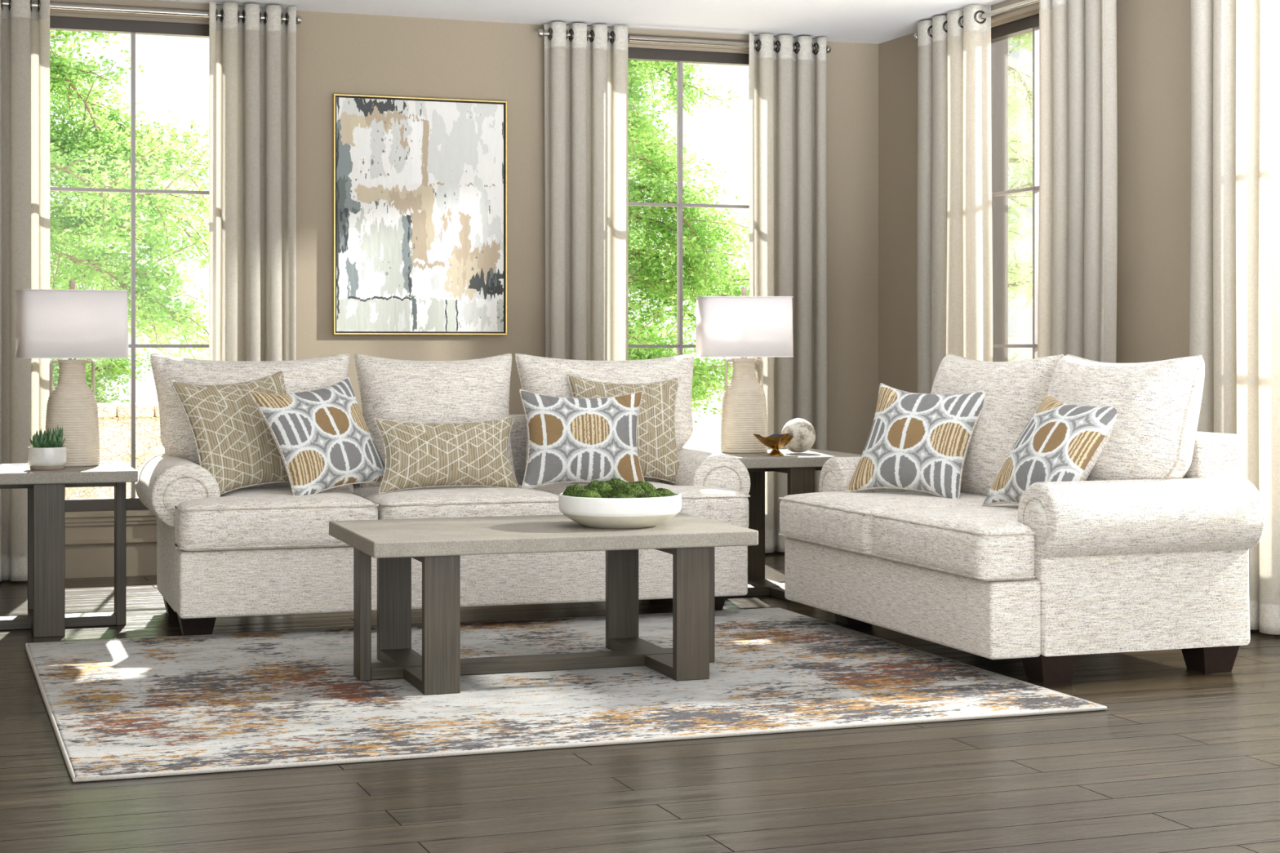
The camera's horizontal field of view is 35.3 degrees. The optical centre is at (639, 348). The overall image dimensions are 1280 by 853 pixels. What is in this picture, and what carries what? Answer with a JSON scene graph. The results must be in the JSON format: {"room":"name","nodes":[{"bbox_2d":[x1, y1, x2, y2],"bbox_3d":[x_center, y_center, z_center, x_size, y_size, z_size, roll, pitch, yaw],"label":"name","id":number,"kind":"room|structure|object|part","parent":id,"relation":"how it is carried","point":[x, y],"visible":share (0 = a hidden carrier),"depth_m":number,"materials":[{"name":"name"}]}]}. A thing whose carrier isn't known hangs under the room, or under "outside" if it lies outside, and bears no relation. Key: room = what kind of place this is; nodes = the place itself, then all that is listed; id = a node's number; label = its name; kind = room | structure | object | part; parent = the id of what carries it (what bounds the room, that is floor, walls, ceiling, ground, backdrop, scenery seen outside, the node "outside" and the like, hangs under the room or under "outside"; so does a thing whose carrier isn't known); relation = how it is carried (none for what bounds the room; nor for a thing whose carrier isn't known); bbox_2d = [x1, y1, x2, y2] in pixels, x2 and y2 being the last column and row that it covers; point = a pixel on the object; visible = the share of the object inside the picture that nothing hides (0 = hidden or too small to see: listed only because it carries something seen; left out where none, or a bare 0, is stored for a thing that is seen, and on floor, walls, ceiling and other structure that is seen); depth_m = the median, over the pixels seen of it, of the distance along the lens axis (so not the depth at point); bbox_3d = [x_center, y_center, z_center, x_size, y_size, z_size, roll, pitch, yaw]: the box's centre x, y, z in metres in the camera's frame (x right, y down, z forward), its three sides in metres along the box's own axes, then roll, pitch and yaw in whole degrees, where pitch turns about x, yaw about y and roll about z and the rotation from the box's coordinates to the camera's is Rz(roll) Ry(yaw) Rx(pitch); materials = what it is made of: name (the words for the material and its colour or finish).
{"room":"living room","nodes":[
{"label":"living room","id":0,"kind":"room"},
{"bbox_2d":[27,446,66,470],"bbox_3d":[-2.198,0.407,7.463,0.140,0.083,0.140,0,0,-20],"label":"pot","id":1,"kind":"object","parent":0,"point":[39,458],"depth_m":7.41,"materials":[{"name":"ceramic"}]},
{"bbox_2d":[92,10,878,511],"bbox_3d":[-1.708,-0.278,9.626,6.575,2.655,0.160,0,0,-20],"label":"wall","id":2,"kind":"structure","parent":0,"point":[337,53],"depth_m":9.94,"materials":[{"name":"paint"}]},
{"bbox_2d":[49,0,243,578],"bbox_3d":[-2.359,-0.278,9.362,1.040,2.655,0.208,0,0,-20],"label":"window","id":3,"kind":"structure","parent":2,"relation":"in","point":[89,535],"depth_m":9.29,"materials":[{"name":"wood"}]},
{"bbox_3d":[-2.332,0.900,9.287,1.040,0.300,0.050,0,0,-20],"label":"apron panel","id":4,"kind":"part","parent":3,"relation":"part of","materials":[{"name":"paint"}]},
{"bbox_3d":[-2.332,-1.560,9.287,1.040,0.090,0.050,0,0,-20],"label":"head casing","id":5,"kind":"part","parent":3,"relation":"part of","materials":[{"name":"paint"}]},
{"bbox_2d":[2,0,302,24],"bbox_3d":[-2.419,-1.546,9.174,1.746,0.056,0.100,0,0,-20],"label":"curtain rod","id":6,"kind":"object","parent":3,"relation":"attached to","point":[5,3],"visible":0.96,"depth_m":9.18,"materials":[{"name":"silver metal"}]},
{"bbox_2d":[0,0,50,581],"bbox_3d":[-2.893,-0.279,8.975,0.503,2.633,0.118,0,0,-20],"label":"curtain","id":7,"kind":"object","parent":6,"relation":"hanging from","point":[24,30],"visible":0.8,"depth_m":8.99,"materials":[{"name":"fabric"}]},
{"bbox_2d":[208,1,296,361],"bbox_3d":[-1.809,-0.279,9.367,0.405,2.633,0.124,0,0,-20],"label":"curtain","id":8,"kind":"object","parent":6,"relation":"hanging from","point":[252,60],"visible":0.68,"depth_m":9.35,"materials":[{"name":"fabric"}]},
{"bbox_2d":[332,93,506,334],"bbox_3d":[-1.062,-0.638,9.754,0.858,1.147,0.041,0,0,-20],"label":"framed painting","id":9,"kind":"object","parent":2,"relation":"attached to","point":[420,184],"visible":1,"depth_m":9.74,"materials":[{"name":"paint"}]},
{"bbox_2d":[588,25,777,551],"bbox_3d":[0.199,-0.278,10.293,1.040,2.655,0.208,0,0,-20],"label":"window","id":10,"kind":"structure","parent":2,"relation":"in","point":[677,53],"depth_m":10.26,"materials":[{"name":"wood"}]},
{"bbox_3d":[0.226,-1.560,10.218,1.040,0.090,0.050,0,0,-20],"label":"head casing","id":11,"kind":"part","parent":10,"relation":"part of","materials":[{"name":"paint"}]},
{"bbox_2d":[537,29,831,53],"bbox_3d":[0.231,-1.546,10.139,1.576,0.056,0.100,0,0,-20],"label":"curtain rod","id":12,"kind":"object","parent":10,"relation":"attached to","point":[541,33],"visible":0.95,"depth_m":10.10,"materials":[{"name":"silver metal"}]},
{"bbox_2d":[543,21,629,360],"bbox_3d":[-0.254,-0.279,9.935,0.432,2.633,0.116,0,0,-20],"label":"curtain","id":13,"kind":"object","parent":12,"relation":"hanging from","point":[586,163],"visible":0.65,"depth_m":9.91,"materials":[{"name":"fabric"}]},
{"bbox_2d":[749,32,826,552],"bbox_3d":[0.738,-0.279,10.297,0.433,2.633,0.116,0,0,-20],"label":"curtain","id":14,"kind":"object","parent":12,"relation":"hanging from","point":[788,188],"visible":0.72,"depth_m":10.28,"materials":[{"name":"fabric"}]},
{"bbox_3d":[0.203,-0.388,10.280,0.940,2.275,0.060,0,0,-20],"label":"frame","id":15,"kind":"part","parent":10,"relation":"part of","materials":[{"name":"wood"}]},
{"bbox_2d":[151,0,1006,44],"bbox_3d":[-0.417,-1.655,6.079,6.575,0.100,7.710,0,0,-20],"label":"ceiling","id":16,"kind":"structure","parent":0,"point":[860,21],"depth_m":9.63,"materials":[{"name":"paint"}]},
{"bbox_2d":[1189,0,1279,635],"bbox_3d":[2.246,-0.279,7.542,0.123,2.633,0.562,0,0,-20],"label":"curtain","id":17,"kind":"object","parent":16,"relation":"hanging from","point":[1234,297],"visible":0.76,"depth_m":7.45,"materials":[{"name":"fabric"}]},
{"bbox_2d":[0,551,1279,852],"bbox_3d":[-0.485,1.090,6.267,6.575,0.080,7.310,0,0,-20],"label":"floor","id":18,"kind":"structure","parent":0,"point":[1179,759],"depth_m":4.89,"materials":[{"name":"brown wood"}]},
{"bbox_2d":[0,462,137,637],"bbox_3d":[-2.241,0.750,7.591,0.625,0.600,0.620,0,0,-19],"label":"end table","id":19,"kind":"object","parent":18,"relation":"on","point":[46,616],"visible":1,"depth_m":7.33,"materials":[{"name":"wood"}]},
{"bbox_3d":[-2.329,0.772,7.846,0.110,0.556,0.036,0,0,-19],"label":"leg","id":20,"kind":"part","parent":19,"relation":"part of","materials":[{"name":"grey wood"}]},
{"bbox_2d":[27,424,66,470],"bbox_3d":[-2.198,0.366,7.463,0.140,0.166,0.140,0,0,-20],"label":"potted succulent","id":21,"kind":"object","parent":19,"relation":"on","point":[46,452],"visible":1,"depth_m":7.42,"materials":[{"name":"white ceramic"}]},
{"bbox_3d":[-2.154,0.772,7.336,0.110,0.556,0.036,0,0,-19],"label":"leg","id":22,"kind":"part","parent":19,"relation":"part of","materials":[{"name":"grey wood"}]},
{"bbox_2d":[15,280,128,466],"bbox_3d":[-2.170,0.095,7.692,0.407,0.708,0.251,0,0,-24],"label":"table lamp","id":23,"kind":"object","parent":19,"relation":"on","point":[72,323],"visible":0.84,"depth_m":7.61,"materials":[{"name":"white fabric"}]},
{"bbox_3d":[-2.229,0.111,7.665,0.039,0.131,0.027,0,0,-24],"label":"handle","id":24,"kind":"part","parent":23,"relation":"part of","materials":[{"name":"beige ceramic"}]},
{"bbox_3d":[-2.170,-0.091,7.692,0.404,0.256,0.248,0,0,-24],"label":"lamp shade","id":25,"kind":"part","parent":23,"relation":"part of","materials":[{"name":"fabric"}]},
{"bbox_3d":[-2.111,0.111,7.718,0.039,0.131,0.027,0,0,-24],"label":"handle","id":26,"kind":"part","parent":23,"relation":"part of","materials":[{"name":"beige ceramic"}]},
{"bbox_3d":[-1.984,0.772,7.680,0.036,0.556,0.110,0,0,-19],"label":"leg","id":27,"kind":"part","parent":19,"relation":"part of","materials":[{"name":"grey wood"}]},
{"bbox_2d":[134,353,750,635],"bbox_3d":[-0.748,0.536,7.911,2.333,1.028,0.990,0,0,-18],"label":"sofa","id":28,"kind":"object","parent":18,"relation":"on","point":[265,549],"visible":0.46,"depth_m":7.59,"materials":[{"name":"fabric"}]},
{"bbox_3d":[-1.772,0.690,7.687,0.248,0.541,0.769,0,0,-18],"label":"arm","id":29,"kind":"part","parent":28,"relation":"part of","materials":[{"name":"fabric"}]},
{"bbox_2d":[169,370,289,494],"bbox_3d":[-1.497,0.327,7.639,0.517,0.487,0.221,0,0,-40],"label":"throw pillow","id":30,"kind":"object","parent":28,"relation":"on","point":[234,442],"visible":0.67,"depth_m":7.55,"materials":[{"name":"fabric"}]},
{"bbox_2d":[151,355,354,493],"bbox_3d":[-1.510,0.311,7.881,0.773,0.589,0.309,0,-11,-19],"label":"cushion","id":31,"kind":"object","parent":28,"relation":"on","point":[176,437],"depth_m":7.78,"materials":[{"name":"fabric"}]},
{"bbox_2d":[174,486,377,551],"bbox_3d":[-1.412,0.630,7.601,0.718,0.184,0.820,0,0,-18],"label":"seat cushion","id":32,"kind":"object","parent":28,"relation":"on","point":[249,518],"depth_m":7.23,"materials":[{"name":"fabric"}]},
{"bbox_2d":[248,376,385,495],"bbox_3d":[-1.196,0.343,7.614,0.238,0.464,0.540,0,0,39],"label":"throw pillow","id":33,"kind":"object","parent":28,"relation":"on","point":[323,440],"visible":0.94,"depth_m":7.52,"materials":[{"name":"fabric"}]},
{"bbox_2d":[355,354,515,488],"bbox_3d":[-0.815,0.311,8.111,0.641,0.589,0.310,0,-11,-17],"label":"cushion","id":34,"kind":"object","parent":28,"relation":"on","point":[472,390],"depth_m":8.01,"materials":[{"name":"fabric"}]},
{"bbox_2d":[373,416,519,494],"bbox_3d":[-0.738,0.409,7.742,0.566,0.288,0.154,0,0,-26],"label":"throw pillow","id":35,"kind":"object","parent":28,"relation":"on","point":[476,453],"visible":1,"depth_m":7.68,"materials":[{"name":"fabric"}]},
{"bbox_2d":[353,484,563,519],"bbox_3d":[-0.721,0.630,7.830,0.718,0.184,0.820,0,0,-18],"label":"seat cushion","id":36,"kind":"object","parent":28,"relation":"on","point":[437,502],"depth_m":7.48,"materials":[{"name":"fabric"}]},
{"bbox_2d":[519,389,644,488],"bbox_3d":[-0.221,0.358,7.858,0.499,0.397,0.176,0,0,-12],"label":"throw pillow","id":37,"kind":"object","parent":28,"relation":"on","point":[571,439],"visible":0.94,"depth_m":7.80,"materials":[{"name":"fabric"}]},
{"bbox_2d":[516,354,693,488],"bbox_3d":[-0.120,0.312,8.345,0.773,0.589,0.306,0,-11,-19],"label":"cushion","id":38,"kind":"object","parent":28,"relation":"on","point":[538,375],"depth_m":8.30,"materials":[{"name":"fabric"}]},
{"bbox_2d":[567,373,679,484],"bbox_3d":[-0.054,0.331,8.158,0.486,0.458,0.190,0,0,-14],"label":"throw pillow","id":39,"kind":"object","parent":28,"relation":"on","point":[657,449],"visible":0.58,"depth_m":8.14,"materials":[{"name":"fabric"}]},
{"bbox_2d":[534,480,748,528],"bbox_3d":[-0.030,0.630,8.060,0.718,0.184,0.820,0,0,-18],"label":"seat cushion","id":40,"kind":"object","parent":28,"relation":"on","point":[719,500],"depth_m":7.77,"materials":[{"name":"fabric"}]},
{"bbox_3d":[0.206,0.690,8.345,0.248,0.541,0.769,0,0,-18],"label":"arm","id":41,"kind":"part","parent":28,"relation":"part of","materials":[{"name":"fabric"}]},
{"bbox_2d":[24,607,1107,782],"bbox_3d":[-0.405,1.044,6.456,2.897,0.012,2.362,0,0,-20],"label":"area rug","id":42,"kind":"object","parent":18,"relation":"on","point":[122,708],"visible":0.91,"depth_m":5.95,"materials":[{"name":"multicoloured carpet"}]},
{"bbox_2d":[328,512,758,694],"bbox_3d":[-0.330,0.805,6.512,1.225,0.464,0.780,0,0,-18],"label":"coffee table","id":43,"kind":"object","parent":42,"relation":"on","point":[438,544],"visible":0.97,"depth_m":6.30,"materials":[{"name":"wood"}]},
{"bbox_3d":[-0.873,0.830,6.330,0.036,0.416,0.110,0,0,-18],"label":"leg","id":44,"kind":"part","parent":43,"relation":"part of","materials":[{"name":"grey wood"}]},
{"bbox_3d":[-0.821,0.830,6.717,0.110,0.416,0.036,0,0,-18],"label":"leg","id":45,"kind":"part","parent":43,"relation":"part of","materials":[{"name":"grey wood"}]},
{"bbox_3d":[-0.598,0.830,6.053,0.110,0.416,0.036,0,0,-18],"label":"leg","id":46,"kind":"part","parent":43,"relation":"part of","materials":[{"name":"grey wood"}]},
{"bbox_2d":[558,491,681,528],"bbox_3d":[-0.064,0.522,6.500,0.397,0.103,0.397,0,0,-20],"label":"bowl","id":47,"kind":"object","parent":43,"relation":"on","point":[595,513],"visible":0.92,"depth_m":6.34,"materials":[{"name":"white ceramic"}]},
{"bbox_2d":[562,484,583,496],"bbox_3d":[-0.206,0.476,6.505,0.107,0.074,0.103,0,0,-20],"label":"moss mound","id":48,"kind":"object","parent":47,"relation":"in","point":[570,491],"visible":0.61,"depth_m":6.49,"materials":[{"name":"green plant"}]},
{"bbox_2d":[572,488,601,497],"bbox_3d":[-0.170,0.479,6.417,0.118,0.068,0.122,0,0,-20],"label":"moss mound","id":49,"kind":"object","parent":47,"relation":"in","point":[585,492],"visible":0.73,"depth_m":6.39,"materials":[{"name":"green plant"}]},
{"bbox_2d":[583,480,612,497],"bbox_3d":[-0.137,0.471,6.532,0.138,0.085,0.144,0,0,-43],"label":"moss mound","id":50,"kind":"object","parent":47,"relation":"in","point":[604,489],"visible":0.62,"depth_m":6.50,"materials":[{"name":"green plant"}]},
{"bbox_2d":[604,477,625,488],"bbox_3d":[-0.085,0.469,6.611,0.124,0.088,0.122,0,0,-20],"label":"moss mound","id":51,"kind":"object","parent":47,"relation":"in","point":[613,482],"visible":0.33,"depth_m":6.59,"materials":[{"name":"green plant"}]},
{"bbox_2d":[611,493,635,497],"bbox_3d":[-0.055,0.487,6.378,0.125,0.053,0.129,0,0,-20],"label":"moss mound","id":52,"kind":"object","parent":47,"relation":"in","point":[619,495],"visible":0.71,"depth_m":6.36,"materials":[{"name":"green plant"}]},
{"bbox_2d":[608,481,644,497],"bbox_3d":[-0.042,0.472,6.488,0.135,0.083,0.136,0,0,-20],"label":"moss mound","id":53,"kind":"object","parent":47,"relation":"in","point":[628,488],"visible":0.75,"depth_m":6.46,"materials":[{"name":"green plant"}]},
{"bbox_2d":[632,480,656,492],"bbox_3d":[0.002,0.473,6.598,0.133,0.080,0.126,0,0,-20],"label":"moss mound","id":54,"kind":"object","parent":47,"relation":"in","point":[645,486],"visible":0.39,"depth_m":6.58,"materials":[{"name":"green plant"}]},
{"bbox_2d":[635,490,662,497],"bbox_3d":[0.032,0.484,6.414,0.126,0.059,0.128,0,0,-20],"label":"moss mound","id":55,"kind":"object","parent":47,"relation":"in","point":[648,494],"visible":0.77,"depth_m":6.39,"materials":[{"name":"green plant"}]},
{"bbox_2d":[649,488,675,497],"bbox_3d":[0.069,0.483,6.508,0.123,0.061,0.127,0,0,-20],"label":"moss mound","id":56,"kind":"object","parent":47,"relation":"in","point":[664,492],"visible":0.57,"depth_m":6.48,"materials":[{"name":"green plant"}]},
{"bbox_3d":[-0.062,0.830,6.971,0.110,0.416,0.036,0,0,-18],"label":"leg","id":57,"kind":"part","parent":43,"relation":"part of","materials":[{"name":"grey wood"}]},
{"bbox_3d":[0.160,0.830,6.307,0.110,0.416,0.036,0,0,-19],"label":"leg","id":58,"kind":"part","parent":43,"relation":"part of","materials":[{"name":"grey wood"}]},
{"bbox_3d":[0.213,0.830,6.694,0.036,0.416,0.110,0,0,-18],"label":"leg","id":59,"kind":"part","parent":43,"relation":"part of","materials":[{"name":"grey wood"}]},
{"bbox_2d":[704,448,862,602],"bbox_3d":[0.581,0.750,8.608,0.620,0.600,0.620,0,0,-19],"label":"end table","id":60,"kind":"object","parent":18,"relation":"on","point":[800,468],"visible":0.41,"depth_m":8.53,"materials":[{"name":"wood"}]},
{"bbox_2d":[695,288,793,453],"bbox_3d":[0.448,0.095,8.666,0.407,0.708,0.252,0,0,-8],"label":"table lamp","id":61,"kind":"object","parent":60,"relation":"on","point":[744,326],"visible":0.98,"depth_m":8.57,"materials":[{"name":"white fabric"}]},
{"bbox_3d":[0.384,0.111,8.657,0.039,0.131,0.027,0,0,-8],"label":"handle","id":62,"kind":"part","parent":61,"relation":"part of","materials":[{"name":"beige ceramic"}]},
{"bbox_3d":[0.448,-0.091,8.666,0.404,0.256,0.248,0,0,-8],"label":"lamp shade","id":63,"kind":"part","parent":61,"relation":"part of","materials":[{"name":"fabric"}]},
{"bbox_3d":[0.512,0.111,8.675,0.039,0.131,0.027,0,0,-8],"label":"handle","id":64,"kind":"part","parent":61,"relation":"part of","materials":[{"name":"beige ceramic"}]},
{"bbox_3d":[0.493,0.772,8.863,0.110,0.556,0.036,0,0,-19],"label":"leg","id":65,"kind":"part","parent":60,"relation":"part of","materials":[{"name":"grey wood"}]},
{"bbox_2d":[753,432,794,455],"bbox_3d":[0.574,0.403,8.450,0.196,0.093,0.146,0,0,-35],"label":"footed bowl","id":66,"kind":"object","parent":60,"relation":"on","point":[775,442],"visible":1,"depth_m":8.41,"materials":[{"name":"gold metal"}]},
{"bbox_2d":[781,417,815,453],"bbox_3d":[0.678,0.374,8.611,0.147,0.148,0.148,0,0,-20],"label":"decorative sphere","id":67,"kind":"object","parent":60,"relation":"on","point":[803,432],"visible":0.91,"depth_m":8.56,"materials":[{"name":"stone"}]},
{"bbox_3d":[0.669,0.772,8.352,0.110,0.556,0.036,0,0,-19],"label":"leg","id":68,"kind":"part","parent":60,"relation":"part of","materials":[{"name":"grey wood"}]},
{"bbox_2d":[778,353,1265,683],"bbox_3d":[1.245,0.536,7.105,0.990,1.028,1.768,0,0,-19],"label":"loveseat","id":69,"kind":"object","parent":18,"relation":"on","point":[1149,551],"visible":0.87,"depth_m":6.45,"materials":[{"name":"fabric"}]},
{"bbox_3d":[1.097,0.690,7.858,0.769,0.541,0.248,0,0,-19],"label":"arm","id":70,"kind":"part","parent":69,"relation":"part of","materials":[{"name":"fabric"}]},
{"bbox_2d":[779,491,1018,555],"bbox_3d":[1.030,0.630,7.458,0.820,0.184,0.800,0,0,-19],"label":"seat cushion","id":71,"kind":"object","parent":69,"relation":"on","point":[836,523],"depth_m":7.25,"materials":[{"name":"fabric"}]},
{"bbox_2d":[844,382,984,498],"bbox_3d":[1.028,0.347,7.463,0.505,0.426,0.236,0,0,41],"label":"throw pillow","id":72,"kind":"object","parent":69,"relation":"on","point":[916,442],"visible":1,"depth_m":7.38,"materials":[{"name":"fabric"}]},
{"bbox_2d":[873,504,1034,581],"bbox_3d":[1.300,0.630,6.694,0.820,0.184,0.800,0,0,-19],"label":"seat cushion","id":73,"kind":"object","parent":69,"relation":"on","point":[989,543],"depth_m":6.41,"materials":[{"name":"fabric"}]},
{"bbox_2d":[930,355,1061,496],"bbox_3d":[1.306,0.312,7.576,0.306,0.589,0.821,12,-4,-20],"label":"cushion","id":74,"kind":"object","parent":69,"relation":"on","point":[1014,391],"depth_m":7.31,"materials":[{"name":"fabric"}]},
{"bbox_2d":[982,393,1116,506],"bbox_3d":[1.383,0.359,6.717,0.266,0.406,0.490,0,0,-22],"label":"throw pillow","id":75,"kind":"object","parent":69,"relation":"on","point":[1061,442],"visible":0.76,"depth_m":6.62,"materials":[{"name":"fabric"}]},
{"bbox_2d":[1046,355,1204,480],"bbox_3d":[1.586,0.311,6.774,0.310,0.589,0.821,12,-4,-18],"label":"cushion","id":76,"kind":"object","parent":69,"relation":"on","point":[1153,437],"depth_m":6.47,"materials":[{"name":"fabric"}]},
{"bbox_3d":[1.602,0.690,6.424,0.769,0.541,0.248,0,0,-19],"label":"arm","id":77,"kind":"part","parent":69,"relation":"part of","materials":[{"name":"fabric"}]},
{"bbox_2d":[878,0,1191,393],"bbox_3d":[2.625,-0.278,7.101,0.160,2.655,7.550,0,0,-20],"label":"wall","id":78,"kind":"structure","parent":0,"point":[1153,37],"depth_m":8.41,"materials":[{"name":"paint"}]},
{"bbox_2d":[991,0,1039,361],"bbox_3d":[1.830,-0.278,9.207,0.208,2.655,1.040,0,0,-20],"label":"window","id":79,"kind":"structure","parent":78,"relation":"in","point":[1015,33],"depth_m":9.39,"materials":[{"name":"glass"}]},
{"bbox_2d":[913,0,1039,40],"bbox_3d":[1.698,-1.546,9.121,0.095,0.056,1.796,0,0,-20],"label":"curtain rod","id":80,"kind":"object","parent":79,"relation":"attached to","point":[1026,2],"visible":0.61,"depth_m":9.14,"materials":[{"name":"silver metal"}]},
{"bbox_2d":[916,4,992,394],"bbox_3d":[1.490,-0.279,9.628,0.120,2.633,0.616,0,0,-20],"label":"curtain","id":81,"kind":"object","parent":80,"relation":"hanging from","point":[954,250],"visible":0.71,"depth_m":9.51,"materials":[{"name":"fabric"}]},
{"bbox_2d":[1037,0,1117,363],"bbox_3d":[1.873,-0.279,8.563,0.126,2.633,0.514,0,0,-20],"label":"curtain","id":82,"kind":"object","parent":80,"relation":"hanging from","point":[1077,236],"visible":0.58,"depth_m":8.52,"materials":[{"name":"fabric"}]},
{"bbox_3d":[1.817,-0.388,9.203,0.060,2.275,0.940,0,0,-20],"label":"frame","id":83,"kind":"part","parent":79,"relation":"part of","materials":[{"name":"wood"}]},
{"bbox_3d":[1.756,-1.560,9.180,0.050,0.090,1.040,0,0,-20],"label":"head casing","id":84,"kind":"part","parent":79,"relation":"part of","materials":[{"name":"paint"}]},
{"label":"outside","id":85,"kind":"structure","parent":0,"visible":0},
{"bbox_2d":[145,397,723,450],"bbox_3d":[3.370,1.150,28.751,54.000,0.080,32.270,0,0,-20],"label":"ground","id":86,"kind":"structure","parent":85,"point":[705,436],"depth_m":27.38,"materials":[{"name":"white"}]},
{"bbox_2d":[50,335,160,404],"bbox_3d":[-3.936,0.510,14.167,1.203,1.207,1.332,0,0,-38],"label":"bush","id":87,"kind":"object","parent":86,"relation":"on","point":[112,367],"visible":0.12,"depth_m":14.23,"materials":[{"name":"green plant"}]},
{"bbox_2d":[65,402,164,498],"bbox_3d":[-4.289,0.748,13.008,4.838,0.763,0.520,0,0,-20],"label":"wall","id":88,"kind":"structure","parent":86,"relation":"on","point":[114,418],"depth_m":13.11,"materials":[{"name":"stone"}]},
{"bbox_2d":[49,30,208,359],"bbox_3d":[-5.444,-1.568,16.778,4.748,5.359,4.499,0,0,4],"label":"tree","id":89,"kind":"object","parent":86,"relation":"on","point":[89,170],"visible":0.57,"depth_m":16.37,"materials":[{"name":"green plant"}]},
{"bbox_2d":[143,334,208,402],"bbox_3d":[-2.830,0.501,14.765,1.372,1.224,1.432,0,0,8],"label":"bush","id":90,"kind":"object","parent":86,"relation":"on","point":[200,357],"visible":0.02,"depth_m":14.60,"materials":[{"name":"green plant"}]},
{"bbox_2d":[627,59,749,422],"bbox_3d":[-0.437,-1.144,18.695,4.545,6.462,4.406,0,0,-25],"label":"tree","id":91,"kind":"object","parent":86,"relation":"on","point":[646,271],"visible":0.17,"depth_m":18.71,"materials":[{"name":"green plant"}]}
]}

